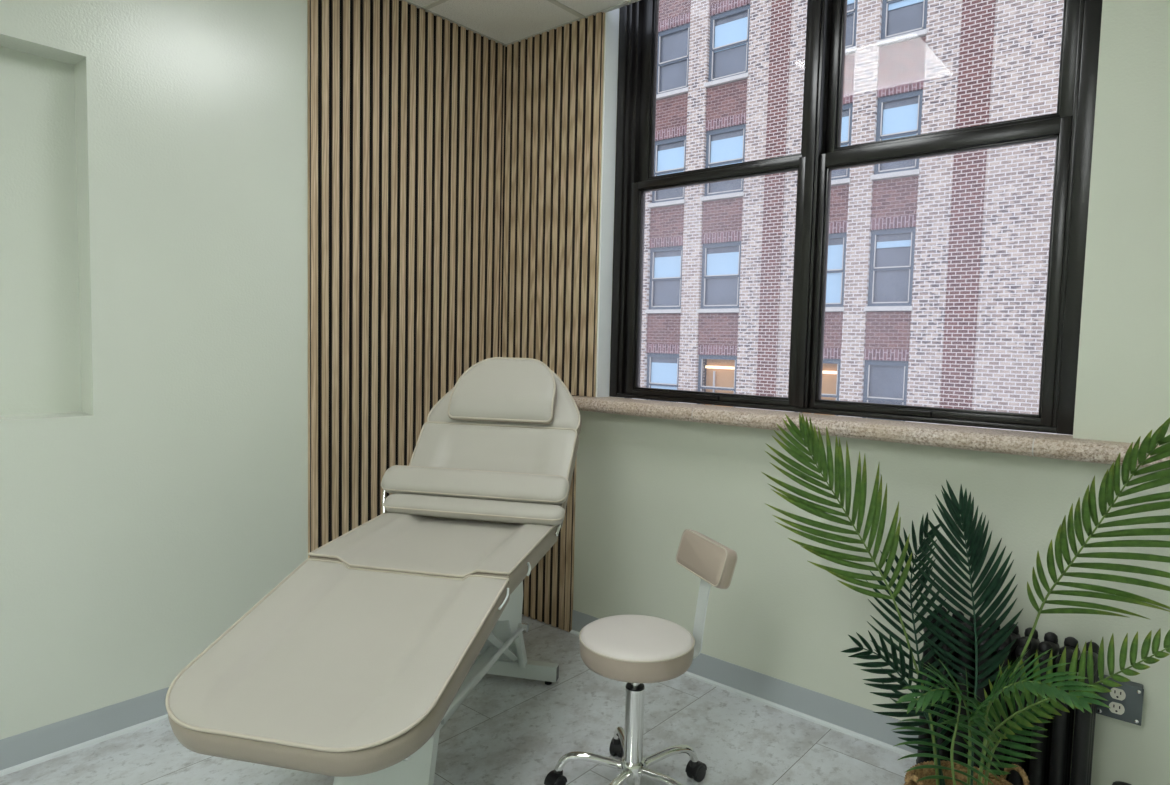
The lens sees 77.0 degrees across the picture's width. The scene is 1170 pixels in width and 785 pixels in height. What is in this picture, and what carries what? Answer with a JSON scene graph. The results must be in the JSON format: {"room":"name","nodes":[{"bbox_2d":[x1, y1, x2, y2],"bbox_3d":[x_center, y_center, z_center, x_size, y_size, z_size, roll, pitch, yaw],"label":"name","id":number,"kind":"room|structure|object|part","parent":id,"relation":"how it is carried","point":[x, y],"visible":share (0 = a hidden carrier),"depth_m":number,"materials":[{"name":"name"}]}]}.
{"room":"spa treatment room","nodes":[
{"label":"spa treatment room","id":0,"kind":"room"},
{"bbox_2d":[0,0,307,739],"bbox_3d":[-2.149,-0.302,1.604,0.150,2.869,5.600,5,5,40],"label":"wall","id":1,"kind":"structure","parent":0,"point":[154,153],"depth_m":2.36,"materials":[{"name":"green paint"}]},
{"bbox_2d":[0,687,168,776],"bbox_3d":[-2.506,1.104,1.189,0.018,0.102,4.407,5,5,40],"label":"baseboard","id":2,"kind":"structure","parent":1,"relation":"attached to","point":[23,750],"depth_m":2.29,"materials":[{"name":"grey plastic"}]},
{"bbox_2d":[307,0,505,557],"bbox_3d":[-0.717,-0.269,3.151,0.021,2.662,0.992,5,5,40],"label":"wood panel","id":3,"kind":"object","parent":1,"relation":"attached to","point":[406,103],"visible":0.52,"depth_m":3.02,"materials":[{"name":"brown wood"}]},
{"bbox_2d":[422,0,584,17],"bbox_3d":[-0.532,-1.394,0.022,4.178,0.003,5.378,5,5,40],"label":"trim","id":4,"kind":"structure","parent":1,"relation":"attached to","point":[433,4],"depth_m":3.03,"materials":[{"name":"grey paint"}]},
{"bbox_2d":[400,0,639,46],"bbox_3d":[-0.533,-1.395,0.037,4.200,0.004,5.400,5,5,40],"label":"trim","id":5,"kind":"structure","parent":1,"relation":"attached to","point":[620,5],"depth_m":3.13,"materials":[{"name":"grey"}]},
{"bbox_2d":[0,614,915,784],"bbox_3d":[-0.647,1.328,0.161,4.500,0.120,5.550,5,5,40],"label":"floor","id":6,"kind":"structure","parent":0,"point":[508,730],"depth_m":2.37,"materials":[{"name":"grey tile"}]},
{"bbox_2d":[165,357,581,784],"bbox_3d":[-0.454,0.522,2.166,0.663,1.231,1.588,2,4,13],"label":"bed","id":7,"kind":"object","parent":6,"relation":"on","point":[352,668],"visible":1,"depth_m":1.89,"materials":[{"name":"beige leather"}]},
{"bbox_3d":[-0.683,0.371,2.508,0.015,0.120,0.065,1,4,-12],"label":"arm pad rod","id":8,"kind":"part","parent":7,"relation":"part of","materials":[{"name":"silver metal"}]},
{"bbox_3d":[-0.509,0.816,2.012,0.270,0.540,0.242,2,4,13],"label":"pedestal plate","id":9,"kind":"part","parent":7,"relation":"part of","materials":[{"name":"white metal"}]},
{"bbox_3d":[-0.428,0.468,2.222,0.590,0.092,0.502,2,4,13],"label":"seat","id":10,"kind":"part","parent":7,"relation":"part of","materials":[{"name":"beige leather"}]},
{"bbox_3d":[-0.280,0.733,1.885,0.015,0.047,0.801,2,4,13],"label":"leg rest rod","id":11,"kind":"part","parent":7,"relation":"part of","materials":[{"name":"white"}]},
{"bbox_3d":[-0.336,0.283,2.598,0.590,0.311,0.280,2,4,13],"label":"backrest","id":12,"kind":"part","parent":7,"relation":"part of","materials":[{"name":"beige leather"}]},
{"bbox_3d":[-0.351,0.773,2.708,0.230,0.539,0.228,2,4,13],"label":"pedestal plate","id":13,"kind":"part","parent":7,"relation":"part of","materials":[{"name":"white metal"}]},
{"bbox_2d":[448,359,556,423],"bbox_3d":[-0.289,-0.011,2.753,0.404,0.227,0.189,2,4,13],"label":"pillow","id":14,"kind":"object","parent":7,"relation":"on","point":[492,391],"depth_m":2.70,"materials":[{"name":"beige leather"}]},
{"bbox_3d":[-0.237,0.647,2.136,0.006,0.227,0.360,2,4,13],"label":"plate","id":15,"kind":"part","parent":7,"relation":"part of","materials":[{"name":"white metal"}]},
{"bbox_3d":[-0.084,0.420,2.362,0.016,0.072,0.063,2,4,13],"label":"arm pad rod","id":16,"kind":"part","parent":7,"relation":"part of","materials":[{"name":"silver metal"}]},
{"bbox_2d":[544,529,737,784],"bbox_3d":[0.167,0.790,2.059,0.462,0.741,0.519,5,5,40],"label":"stool","id":17,"kind":"object","parent":6,"relation":"on","point":[636,650],"visible":1,"depth_m":2.05,"materials":[{"name":"beige leather"}]},
{"bbox_3d":[0.012,1.062,2.106,0.199,0.063,0.030,2,4,9],"label":"leg","id":18,"kind":"part","parent":17,"relation":"part of","materials":[{"name":"silver metal"}]},
{"bbox_3d":[0.116,1.057,2.211,0.030,0.063,0.199,1,4,-9],"label":"leg","id":19,"kind":"part","parent":17,"relation":"part of","materials":[{"name":"silver metal"}]},
{"bbox_3d":[0.079,1.072,1.976,0.030,0.063,0.199,3,4,27],"label":"leg","id":20,"kind":"part","parent":17,"relation":"part of","materials":[{"name":"silver metal"}]},
{"bbox_3d":[0.144,0.711,2.064,0.320,0.082,0.320,5,5,40],"label":"seat","id":21,"kind":"part","parent":17,"relation":"part of","materials":[{"name":"beige leather"}]},
{"bbox_3d":[0.225,1.074,1.999,0.199,0.063,0.030,5,5,45],"label":"leg","id":22,"kind":"part","parent":17,"relation":"part of","materials":[{"name":"silver metal"}]},
{"bbox_3d":[0.247,1.065,2.145,0.199,0.063,0.030,-1,4,-27],"label":"leg","id":23,"kind":"part","parent":17,"relation":"part of","materials":[{"name":"silver metal"}]},
{"bbox_2d":[904,761,1028,784],"bbox_3d":[0.965,1.073,1.864,0.296,0.236,0.296,5,5,40],"label":"woven basket","id":24,"kind":"object","parent":6,"relation":"on","point":[911,776],"visible":0.69,"depth_m":1.97,"materials":[{"name":"brown wicker"}]},
{"bbox_3d":[0.828,0.994,1.831,0.025,0.081,0.091,1,4,-11],"label":"handle","id":25,"kind":"part","parent":24,"relation":"part of","materials":[{"name":"brown wicker"}]},
{"bbox_2d":[762,413,1169,784],"bbox_3d":[0.928,0.595,1.761,0.474,1.167,0.962,-1,4,-31],"label":"potted palm","id":26,"kind":"object","parent":24,"relation":"in","point":[981,716],"visible":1,"depth_m":1.90,"materials":[{"name":"green plant"}]},
{"bbox_3d":[0.764,0.601,1.964,0.389,0.952,0.049,3,4,24],"label":"stem","id":27,"kind":"part","parent":26,"relation":"part of","materials":[{"name":"green plant"}]},
{"bbox_3d":[0.829,0.872,1.921,0.233,0.419,0.019,2,4,4],"label":"stem","id":28,"kind":"part","parent":26,"relation":"part of","materials":[{"name":"green plant"}]},
{"bbox_3d":[0.938,0.742,2.003,0.042,0.674,0.180,1,4,-8],"label":"stem","id":29,"kind":"part","parent":26,"relation":"part of","materials":[{"name":"green plant"}]},
{"bbox_3d":[0.861,0.885,1.737,0.255,0.420,0.039,-1,5,-34],"label":"stem","id":30,"kind":"part","parent":26,"relation":"part of","materials":[{"name":"green plant"}]},
{"bbox_3d":[0.884,0.874,1.755,0.028,0.442,0.175,5,5,40],"label":"stem","id":31,"kind":"part","parent":26,"relation":"part of","materials":[{"name":"green plant"}]},
{"bbox_3d":[1.021,0.705,1.944,0.036,0.759,0.112,1,4,-7],"label":"stem","id":32,"kind":"part","parent":26,"relation":"part of","materials":[{"name":"green plant"}]},
{"bbox_3d":[1.018,0.909,1.767,0.024,0.374,0.129,-2,5,-39],"label":"stem","id":33,"kind":"part","parent":26,"relation":"part of","materials":[{"name":"green plant"}]},
{"bbox_3d":[0.961,0.846,1.629,0.229,0.517,0.265,5,5,40],"label":"stem","id":34,"kind":"part","parent":26,"relation":"part of","materials":[{"name":"green plant"}]},
{"bbox_3d":[1.089,0.595,1.679,0.300,1.015,0.126,5,5,40],"label":"stem","id":35,"kind":"part","parent":26,"relation":"part of","materials":[{"name":"green plant"}]},
{"bbox_3d":[1.051,0.800,1.644,0.031,0.610,0.379,-1,4,-29],"label":"stem","id":36,"kind":"part","parent":26,"relation":"part of","materials":[{"name":"green plant"}]},
{"bbox_3d":[1.106,0.997,1.887,0.025,0.081,0.091,1,4,-11],"label":"handle","id":37,"kind":"part","parent":24,"relation":"part of","materials":[{"name":"brown wicker"}]},
{"bbox_2d":[916,607,1130,784],"bbox_3d":[1.218,0.924,2.036,0.524,0.528,0.159,5,5,40],"label":"radiator","id":38,"kind":"object","parent":6,"relation":"on","point":[1053,766],"visible":0.39,"depth_m":1.99,"materials":[{"name":"black metal"}]},
{"bbox_3d":[1.391,1.024,1.892,0.062,0.024,0.062,5,5,40],"label":"valve handle","id":39,"kind":"part","parent":38,"relation":"part of","materials":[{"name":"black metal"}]},
{"bbox_2d":[407,0,628,43],"bbox_3d":[-0.581,-1.409,-0.021,4.500,0.030,5.550,5,5,40],"label":"ceiling","id":40,"kind":"structure","parent":0,"point":[504,21],"depth_m":3.09,"materials":[{"name":"paint"}]},
{"bbox_2d":[572,0,1169,784],"bbox_3d":[1.285,-0.321,2.153,4.350,3.000,0.298,5,5,40],"label":"wall","id":41,"kind":"structure","parent":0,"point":[641,482],"depth_m":2.26,"materials":[{"name":"green paint"}]},
{"bbox_2d":[501,12,604,631],"bbox_3d":[-0.179,-0.267,3.329,0.589,2.662,0.022,5,5,40],"label":"wood panel","id":42,"kind":"object","parent":41,"relation":"attached to","point":[554,78],"visible":0.85,"depth_m":3.27,"materials":[{"name":"brown wood"}]},
{"bbox_2d":[570,610,1070,778],"bbox_3d":[1.344,1.137,2.091,3.700,0.102,0.018,5,5,40],"label":"baseboard","id":43,"kind":"structure","parent":41,"relation":"attached to","point":[861,723],"depth_m":2.60,"materials":[{"name":"grey paint"}]},
{"bbox_2d":[596,0,1102,434],"bbox_3d":[0.788,-0.827,2.620,1.723,1.798,0.198,5,5,40],"label":"window","id":44,"kind":"structure","parent":41,"relation":"attached to","point":[1072,126],"depth_m":2.59,"materials":[{"name":"black paint"}]},
{"bbox_3d":[0.494,-0.418,2.909,0.778,0.895,0.038,5,5,40],"label":"sash","id":45,"kind":"part","parent":44,"relation":"part of","materials":[{"name":"black paint"}]},
{"bbox_3d":[0.542,-1.275,2.883,0.778,0.860,0.036,5,5,40],"label":"sash","id":46,"kind":"part","parent":44,"relation":"part of","materials":[{"name":"black paint"}]},
{"bbox_3d":[1.109,-0.368,2.384,0.746,0.895,0.038,5,5,40],"label":"sash","id":47,"kind":"part","parent":44,"relation":"part of","materials":[{"name":"black paint"}]},
{"bbox_3d":[1.157,-1.225,2.358,0.746,0.860,0.036,5,5,40],"label":"sash","id":48,"kind":"part","parent":44,"relation":"part of","materials":[{"name":"black paint"}]},
{"bbox_2d":[1096,675,1143,725],"bbox_3d":[1.436,0.822,1.975,0.100,0.100,0.050,5,5,40],"label":"outlet box","id":49,"kind":"object","parent":41,"relation":"attached to","point":[1125,702],"visible":0.83,"depth_m":1.95,"materials":[{"name":"silver metal"}]},
{"bbox_2d":[1109,702,1124,714],"bbox_3d":[1.418,0.842,1.962,0.034,0.029,0.003,5,5,40],"label":"socket","id":50,"kind":"object","parent":49,"relation":"attached to","point":[1116,708],"depth_m":1.96,"materials":[{"name":"white plastic"}]},
{"bbox_2d":[1110,688,1125,700],"bbox_3d":[1.419,0.803,1.959,0.034,0.029,0.003,5,5,40],"label":"socket","id":51,"kind":"object","parent":49,"relation":"attached to","point":[1116,694],"depth_m":1.96,"materials":[{"name":"white plastic"}]},
{"label":"outside","id":52,"kind":"structure","parent":0,"visible":0},
{"bbox_2d":[630,0,1065,434],"bbox_3d":[8.943,-4.914,18.079,37.616,28.935,0.650,5,5,40],"label":"brick building","id":53,"kind":"structure","parent":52,"point":[937,266],"depth_m":19.12,"materials":[{"name":"brick"}]},
{"bbox_3d":[2.546,-0.268,23.651,1.316,1.982,0.120,5,5,40],"label":"window sash","id":54,"kind":"part","parent":53,"relation":"part of","materials":[{"name":"grey paint"}]},
{"bbox_3d":[2.534,-2.581,23.418,1.377,0.115,0.250,5,5,40],"label":"stone sill","id":55,"kind":"part","parent":53,"relation":"part of","materials":[{"name":"stone"}]},
{"bbox_2d":[651,362,676,389],"bbox_3d":[2.552,-0.484,23.637,1.037,0.936,0.030,5,5,40],"label":"window","id":56,"kind":"structure","parent":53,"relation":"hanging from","point":[663,374],"depth_m":23.63,"materials":[{"name":"blue glass"}]},
{"bbox_3d":[2.627,-3.630,23.428,1.316,1.982,0.120,5,5,40],"label":"window sash","id":57,"kind":"part","parent":53,"relation":"part of","materials":[{"name":"glass"}]},
{"bbox_3d":[2.615,-5.943,23.194,1.377,0.115,0.250,5,5,40],"label":"stone sill","id":58,"kind":"part","parent":53,"relation":"part of","materials":[{"name":"stone"}]},
{"bbox_2d":[654,256,680,277],"bbox_3d":[2.635,-3.952,23.406,1.037,0.725,0.030,5,5,40],"label":"roller blind","id":59,"kind":"object","parent":53,"relation":"hanging from","point":[664,266],"depth_m":23.40,"materials":[{"name":"blue"}]},
{"bbox_3d":[2.709,-6.993,23.204,1.316,1.982,0.120,5,5,40],"label":"window sash","id":60,"kind":"part","parent":53,"relation":"part of","materials":[{"name":"grey paint"}]},
{"bbox_2d":[657,146,683,175],"bbox_3d":[2.714,-7.209,23.190,1.037,0.936,0.030,5,5,40],"label":"roller blind","id":61,"kind":"object","parent":53,"relation":"hanging from","point":[670,160],"depth_m":23.19,"materials":[{"name":"blue"}]},
{"bbox_3d":[2.696,-9.306,22.971,1.377,0.115,0.250,5,5,40],"label":"stone sill","id":62,"kind":"part","parent":53,"relation":"part of","materials":[{"name":"stone"}]},
{"bbox_3d":[2.790,-10.355,22.981,1.316,1.982,0.120,5,5,40],"label":"window sash","id":63,"kind":"part","parent":53,"relation":"part of","materials":[{"name":"blue paint"}]},
{"bbox_3d":[3.962,0.083,22.665,0.060,1.482,0.040,5,5,40],"label":"shelf post","id":64,"kind":"part","parent":53,"relation":"part of","materials":[{"name":"metal"}]},
{"bbox_3d":[4.057,-0.146,22.362,1.389,1.982,0.120,5,5,40],"label":"window sash","id":65,"kind":"part","parent":53,"relation":"part of","materials":[{"name":"blue paint"}]},
{"bbox_3d":[4.044,-2.459,22.128,1.449,0.115,0.250,5,5,40],"label":"stone sill","id":66,"kind":"part","parent":53,"relation":"part of","materials":[{"name":"stone"}]},
{"bbox_2d":[705,366,734,368],"bbox_3d":[4.198,-0.762,22.469,1.169,0.080,0.070,5,5,40],"label":"ceiling light","id":67,"kind":"object","parent":53,"relation":"attached to","point":[708,367],"depth_m":22.47,"materials":[{"name":"white"}]},
{"bbox_3d":[4.138,-3.508,22.139,1.389,1.982,0.120,5,5,40],"label":"window sash","id":68,"kind":"part","parent":53,"relation":"part of","materials":[{"name":"blue glass"}]},
{"bbox_3d":[4.125,-5.821,21.905,1.449,0.115,0.250,5,5,40],"label":"stone sill","id":69,"kind":"part","parent":53,"relation":"part of","materials":[{"name":"stone"}]},
{"bbox_2d":[707,252,738,274],"bbox_3d":[4.146,-3.847,22.116,1.109,0.690,0.030,5,5,40],"label":"roller blind","id":70,"kind":"object","parent":53,"relation":"hanging from","point":[718,263],"depth_m":22.11,"materials":[{"name":"blue"}]},
{"bbox_3d":[4.219,-6.871,21.915,1.389,1.982,0.120,5,5,40],"label":"window sash","id":71,"kind":"part","parent":53,"relation":"part of","materials":[{"name":"blue paint"}]},
{"bbox_2d":[710,136,742,166],"bbox_3d":[4.223,-7.052,21.903,1.109,1.007,0.030,5,5,40],"label":"roller blind","id":72,"kind":"object","parent":53,"relation":"hanging from","point":[726,150],"depth_m":21.90,"materials":[{"name":"blue"}]},
{"bbox_3d":[4.206,-9.184,21.682,1.449,0.115,0.250,5,5,40],"label":"stone sill","id":73,"kind":"part","parent":53,"relation":"part of","materials":[{"name":"stone"}]},
{"bbox_3d":[4.300,-10.233,21.692,1.389,1.982,0.120,5,5,40],"label":"window sash","id":74,"kind":"part","parent":53,"relation":"part of","materials":[{"name":"blue paint"}]},
{"bbox_2d":[714,17,747,52],"bbox_3d":[4.307,-10.537,21.672,1.109,0.760,0.030,5,5,40],"label":"window pane","id":75,"kind":"object","parent":53,"relation":"hanging from","point":[732,34],"depth_m":21.67,"materials":[{"name":"blue glass"}]},
{"bbox_3d":[6.451,0.048,20.318,1.302,1.982,0.120,5,5,40],"label":"window sash","id":76,"kind":"part","parent":53,"relation":"part of","materials":[{"name":"blue paint"}]},
{"bbox_2d":[822,371,836,373],"bbox_3d":[6.592,-0.568,20.425,1.082,0.080,0.070,5,5,40],"label":"ceiling light","id":77,"kind":"object","parent":53,"relation":"attached to","point":[824,372],"depth_m":20.26,"materials":[{"name":"white"}]},
{"bbox_2d":[826,245,842,302],"bbox_3d":[6.529,-3.202,20.102,1.022,1.596,0.030,5,5,40],"label":"roller blind","id":78,"kind":"object","parent":53,"relation":"hanging from","point":[834,286],"depth_m":19.89,"materials":[{"name":"blue"}]},
{"bbox_3d":[6.438,-2.265,20.084,1.362,0.115,0.250,5,5,40],"label":"stone sill","id":79,"kind":"part","parent":53,"relation":"part of","materials":[{"name":"stone"}]},
{"bbox_3d":[6.532,-3.315,20.095,1.302,1.982,0.120,5,5,40],"label":"window sash","id":80,"kind":"part","parent":53,"relation":"part of","materials":[{"name":"blue glass"}]},
{"bbox_3d":[6.519,-5.628,19.861,1.362,0.115,0.250,5,5,40],"label":"stone sill","id":81,"kind":"part","parent":53,"relation":"part of","materials":[{"name":"stone"}]},
{"bbox_3d":[6.613,-6.677,19.871,1.302,1.982,0.120,5,5,40],"label":"window sash","id":82,"kind":"part","parent":53,"relation":"part of","materials":[{"name":"blue paint"}]},
{"bbox_2d":[841,116,848,146],"bbox_3d":[6.620,-6.955,19.853,1.022,0.813,0.030,5,5,40],"label":"roller blind","id":83,"kind":"object","parent":53,"relation":"hanging from","point":[845,119],"depth_m":19.58,"materials":[{"name":"blue"}]},
{"bbox_3d":[6.600,-8.990,19.638,1.362,0.115,0.250,5,5,40],"label":"stone sill","id":84,"kind":"part","parent":53,"relation":"part of","materials":[{"name":"stone"}]},
{"bbox_3d":[6.694,-10.040,19.648,1.302,1.982,0.120,5,5,40],"label":"window sash","id":85,"kind":"part","parent":53,"relation":"part of","materials":[{"name":"glass"}]},
{"bbox_3d":[7.829,0.159,19.141,1.143,1.982,0.120,5,5,40],"label":"window sash","id":86,"kind":"part","parent":53,"relation":"part of","materials":[{"name":"blue paint"}]},
{"bbox_3d":[7.817,-2.154,18.908,1.203,0.115,0.250,5,5,40],"label":"stone sill","id":87,"kind":"part","parent":53,"relation":"part of","materials":[{"name":"stone"}]},
{"bbox_3d":[7.910,-3.203,18.918,1.143,1.982,0.120,5,5,40],"label":"window sash","id":88,"kind":"part","parent":53,"relation":"part of","materials":[{"name":"grey glass"}]},
{"bbox_2d":[876,240,910,247],"bbox_3d":[7.925,-3.806,18.878,0.863,0.161,0.030,5,5,40],"label":"roller blind","id":89,"kind":"object","parent":53,"relation":"hanging from","point":[879,243],"depth_m":18.88,"materials":[{"name":"blue"}]},
{"bbox_3d":[7.898,-5.516,18.684,1.203,0.115,0.250,5,5,40],"label":"stone sill","id":90,"kind":"part","parent":53,"relation":"part of","materials":[{"name":"stone"}]},
{"bbox_3d":[7.991,-6.566,18.695,1.143,1.982,0.120,5,5,40],"label":"window sash","id":91,"kind":"part","parent":53,"relation":"part of","materials":[{"name":"blue paint"}]},
{"bbox_2d":[882,103,917,139],"bbox_3d":[7.997,-6.800,18.679,0.863,0.901,0.030,5,5,40],"label":"roller blind","id":92,"kind":"object","parent":53,"relation":"hanging from","point":[900,120],"depth_m":18.67,"materials":[{"name":"blue"}]},
{"bbox_3d":[7.979,-8.879,18.461,1.203,0.115,0.250,5,5,40],"label":"stone sill","id":93,"kind":"part","parent":53,"relation":"part of","materials":[{"name":"stone"}]},
{"bbox_3d":[8.072,-9.928,18.471,1.143,1.982,0.120,5,5,40],"label":"window sash","id":94,"kind":"part","parent":53,"relation":"part of","materials":[{"name":"glass"}]},
{"bbox_2d":[888,0,923,10],"bbox_3d":[8.078,-10.162,18.456,0.863,0.901,0.030,5,5,40],"label":"window pane","id":95,"kind":"object","parent":53,"relation":"hanging from","point":[893,5],"depth_m":18.53,"materials":[{"name":"blue glass"}]}
]}

